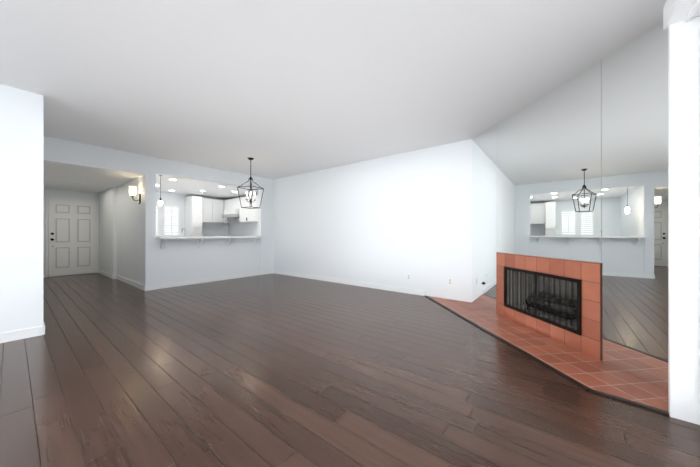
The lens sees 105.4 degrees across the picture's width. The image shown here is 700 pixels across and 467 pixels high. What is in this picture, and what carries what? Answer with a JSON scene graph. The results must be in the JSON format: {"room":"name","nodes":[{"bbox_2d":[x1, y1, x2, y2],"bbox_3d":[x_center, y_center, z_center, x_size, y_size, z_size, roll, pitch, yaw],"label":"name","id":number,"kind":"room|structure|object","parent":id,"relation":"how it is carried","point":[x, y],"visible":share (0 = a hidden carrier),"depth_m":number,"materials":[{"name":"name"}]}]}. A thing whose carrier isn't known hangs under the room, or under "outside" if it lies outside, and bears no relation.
{"room":"living room","nodes":[
{"label":"living room","id":0,"kind":"room"},
{"bbox_2d":[43,162,141,192],"bbox_3d":[-6.127,-1.190,6.003,3.880,0.050,1.420,0,0,38],"label":"ceiling","id":1,"kind":"structure","parent":0,"point":[60,177],"depth_m":5.64,"materials":[{"name":"paint"}]},
{"bbox_2d":[156,175,257,198],"bbox_3d":[-4.353,-1.339,7.833,3.350,0.050,3.350,0,0,38],"label":"ceiling","id":2,"kind":"structure","parent":0,"point":[193,187],"depth_m":7.78,"materials":[{"name":"paint"}]},
{"bbox_2d":[158,175,162,204],"bbox_3d":[-4.191,-0.968,5.894,0.110,0.693,0.110,0,0,38],"label":"pendant light","id":3,"kind":"object","parent":2,"relation":"hanging from","point":[160,202],"visible":0.88,"depth_m":5.89,"materials":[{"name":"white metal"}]},
{"bbox_2d":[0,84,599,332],"bbox_3d":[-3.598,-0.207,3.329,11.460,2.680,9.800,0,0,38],"label":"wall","id":4,"kind":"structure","parent":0,"point":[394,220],"depth_m":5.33,"materials":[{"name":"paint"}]},
{"bbox_2d":[0,326,41,342],"bbox_3d":[-4.851,1.081,1.172,0.013,0.100,4.560,0,0,38],"label":"baseboard","id":5,"kind":"structure","parent":4,"relation":"attached to","point":[20,334],"depth_m":2.85,"materials":[{"name":"paint"}]},
{"bbox_2d":[42,321,44,334],"bbox_3d":[-5.754,1.084,4.814,5.933,0.100,0.013,0,0,38],"label":"baseboard","id":6,"kind":"structure","parent":4,"relation":"attached to","point":[43,327],"depth_m":2.99,"materials":[{"name":"paint"}]},
{"bbox_2d":[45,197,98,276],"bbox_3d":[-7.532,0.093,7.261,0.111,2.086,1.009,0,0,38],"label":"front door","id":7,"kind":"structure","parent":4,"relation":"in","point":[71,236],"depth_m":7.24,"materials":[{"name":"paint"}]},
{"bbox_2d":[98,269,143,289],"bbox_3d":[-5.659,1.085,6.483,4.020,0.100,0.082,0,0,38],"label":"baseboard","id":8,"kind":"structure","parent":4,"relation":"attached to","point":[135,284],"depth_m":6.25,"materials":[{"name":"paint"}]},
{"bbox_2d":[129,186,140,203],"bbox_3d":[-4.370,-0.777,5.406,0.124,0.347,0.185,0,0,38],"label":"sconce","id":9,"kind":"object","parent":4,"relation":"attached to","point":[132,192],"visible":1,"depth_m":5.39,"materials":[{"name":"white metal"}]},
{"bbox_2d":[156,204,179,235],"bbox_3d":[-5.957,-0.423,8.475,0.030,0.980,0.980,0,0,38],"label":"window shutters","id":10,"kind":"object","parent":4,"relation":"attached to","point":[171,220],"visible":0.65,"depth_m":8.62,"materials":[{"name":"paint"}]},
{"bbox_2d":[144,270,272,290],"bbox_3d":[-3.135,1.085,6.434,0.033,0.100,2.983,0,0,38],"label":"baseboard","id":11,"kind":"structure","parent":4,"relation":"attached to","point":[188,282],"depth_m":6.13,"materials":[{"name":"paint"}]},
{"bbox_2d":[202,198,223,222],"bbox_3d":[-4.980,-0.802,9.463,0.346,0.840,0.840,0,0,38],"label":"upper cabinet","id":12,"kind":"object","parent":4,"relation":"attached to","point":[212,210],"visible":0.71,"depth_m":9.38,"materials":[{"name":"paint"}]},
{"bbox_2d":[224,200,235,222],"bbox_3d":[-4.497,-0.802,9.852,0.430,0.840,0.346,0,0,38],"label":"upper cabinet","id":13,"kind":"object","parent":4,"relation":"attached to","point":[228,220],"depth_m":9.66,"materials":[{"name":"paint"}]},
{"bbox_2d":[228,199,231,208],"bbox_3d":[-4.162,-1.032,9.590,0.420,0.380,0.346,0,0,38],"label":"upper cabinet","id":14,"kind":"object","parent":4,"relation":"attached to","point":[229,200],"depth_m":9.44,"materials":[{"name":"paint"}]},
{"bbox_2d":[232,199,239,210],"bbox_3d":[-3.832,-1.032,9.330,0.420,0.380,0.346,0,0,38],"label":"upper cabinet","id":15,"kind":"object","parent":4,"relation":"attached to","point":[235,202],"depth_m":9.17,"materials":[{"name":"paint"}]},
{"bbox_2d":[222,209,238,217],"bbox_3d":[-4.050,-0.700,9.392,0.800,0.275,0.518,0,0,38],"label":"range hood","id":16,"kind":"object","parent":15,"relation":"attached to","point":[231,213],"visible":0.71,"depth_m":9.12,"materials":[{"name":"silver metal"}]},
{"bbox_2d":[240,196,247,222],"bbox_3d":[-3.477,-0.803,9.051,0.483,0.840,0.346,0,0,38],"label":"upper cabinet","id":17,"kind":"object","parent":4,"relation":"attached to","point":[244,203],"depth_m":8.89,"materials":[{"name":"paint"}]},
{"bbox_2d":[248,195,255,222],"bbox_3d":[-3.097,-0.803,8.753,0.482,0.840,0.346,0,0,38],"label":"upper cabinet","id":18,"kind":"object","parent":4,"relation":"attached to","point":[250,215],"depth_m":8.56,"materials":[{"name":"paint"}]},
{"bbox_2d":[256,195,257,221],"bbox_3d":[-2.718,-0.803,8.456,0.483,0.840,0.346,0,0,38],"label":"upper cabinet","id":19,"kind":"object","parent":4,"relation":"attached to","point":[256,195],"depth_m":8.42,"materials":[{"name":"paint"}]},
{"bbox_2d":[139,226,451,284],"bbox_3d":[-1.318,0.364,5.030,5.425,1.030,3.006,0,0,38],"label":"outlet plates","id":20,"kind":"object","parent":4,"relation":"attached to","point":[449,280],"visible":0.98,"depth_m":4.57,"materials":[{"name":"white plastic"}]},
{"bbox_2d":[273,270,425,295],"bbox_3d":[-0.415,1.085,6.224,4.530,0.100,0.013,0,0,38],"label":"baseboard","id":21,"kind":"structure","parent":4,"relation":"attached to","point":[356,283],"depth_m":5.76,"materials":[{"name":"paint"}]},
{"bbox_2d":[472,124,496,312],"bbox_3d":[2.026,-0.210,4.030,0.006,2.668,0.606,0,0,-7],"label":"mirror panel","id":22,"kind":"object","parent":4,"relation":"attached to","point":[484,197],"visible":0.93,"depth_m":4.01,"materials":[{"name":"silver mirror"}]},
{"bbox_2d":[497,59,601,262],"bbox_3d":[2.145,-0.643,3.043,0.006,1.804,1.376,0,0,-7],"label":"mirror panel","id":23,"kind":"object","parent":4,"relation":"attached to","point":[549,173],"visible":1,"depth_m":2.81,"materials":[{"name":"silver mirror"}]},
{"bbox_2d":[601,21,667,389],"bbox_3d":[2.260,-0.212,2.083,0.006,2.668,0.549,0,0,-7],"label":"mirror panel","id":24,"kind":"object","parent":4,"relation":"attached to","point":[634,83],"visible":0.64,"depth_m":2.10,"materials":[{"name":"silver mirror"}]},
{"bbox_2d":[0,0,666,179],"bbox_3d":[-3.598,-1.597,3.330,11.700,0.100,9.900,0,0,38],"label":"ceiling","id":25,"kind":"structure","parent":0,"point":[276,89],"depth_m":2.50,"materials":[{"name":"paint"}]},
{"bbox_2d":[237,157,263,208],"bbox_3d":[-2.040,-1.035,5.476,0.375,1.020,0.375,0,0,20],"label":"pendant lantern","id":26,"kind":"object","parent":25,"relation":"hanging from","point":[250,179],"visible":1,"depth_m":5.45,"materials":[{"name":"black metal"}]},
{"bbox_2d":[0,273,699,466],"bbox_3d":[-3.598,1.163,3.328,11.700,0.060,9.900,0,0,38],"label":"floor","id":27,"kind":"structure","parent":0,"point":[273,370],"depth_m":1.92,"materials":[{"name":"brown wood"}]},
{"bbox_2d":[185,196,201,235],"bbox_3d":[-5.242,-0.044,8.927,0.596,2.358,0.315,0,0,38],"label":"pantry","id":28,"kind":"object","parent":27,"relation":"on","point":[193,215],"visible":0.6,"depth_m":8.75,"materials":[{"name":"paint"}]},
{"bbox_2d":[428,296,667,410],"bbox_3d":[1.846,1.129,3.214,0.560,0.008,3.327,0,0,-7],"label":"hearth","id":29,"kind":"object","parent":27,"relation":"on","point":[590,372],"depth_m":2.36,"materials":[{"name":"tile"}]},
{"bbox_2d":[425,295,668,415],"bbox_3d":[1.675,1.127,3.250,2.459,0.012,2.135,0,0,38],"label":"trim","id":30,"kind":"structure","parent":29,"relation":"attached to","point":[624,400],"depth_m":2.07,"materials":[{"name":"black wood"}]},
{"bbox_2d":[496,252,601,360],"bbox_3d":[2.360,0.693,3.068,0.494,0.862,1.380,0,0,-7],"label":"fireplace","id":31,"kind":"object","parent":29,"relation":"on","point":[558,300],"visible":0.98,"depth_m":2.91,"materials":[{"name":"tile"}]},
{"bbox_2d":[663,0,699,424],"bbox_3d":[-0.045,-0.150,-1.047,0.184,2.560,6.805,0,0,38],"label":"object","id":32,"kind":"structure","parent":0,"point":[681,21],"depth_m":1.61,"materials":[{"name":"paint"}]},
{"bbox_3d":[-4.351,0.665,7.835,3.346,0.938,3.338,0,0,38],"label":"base cabinet","id":33,"kind":"object","parent":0,"visible":0},
{"bbox_2d":[156,236,266,248],"bbox_3d":[-3.244,0.191,6.395,0.670,0.248,2.416,0,0,38],"label":"bar","id":34,"kind":"object","parent":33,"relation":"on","point":[200,239],"visible":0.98,"depth_m":5.99,"materials":[{"name":"stone"}]}
]}

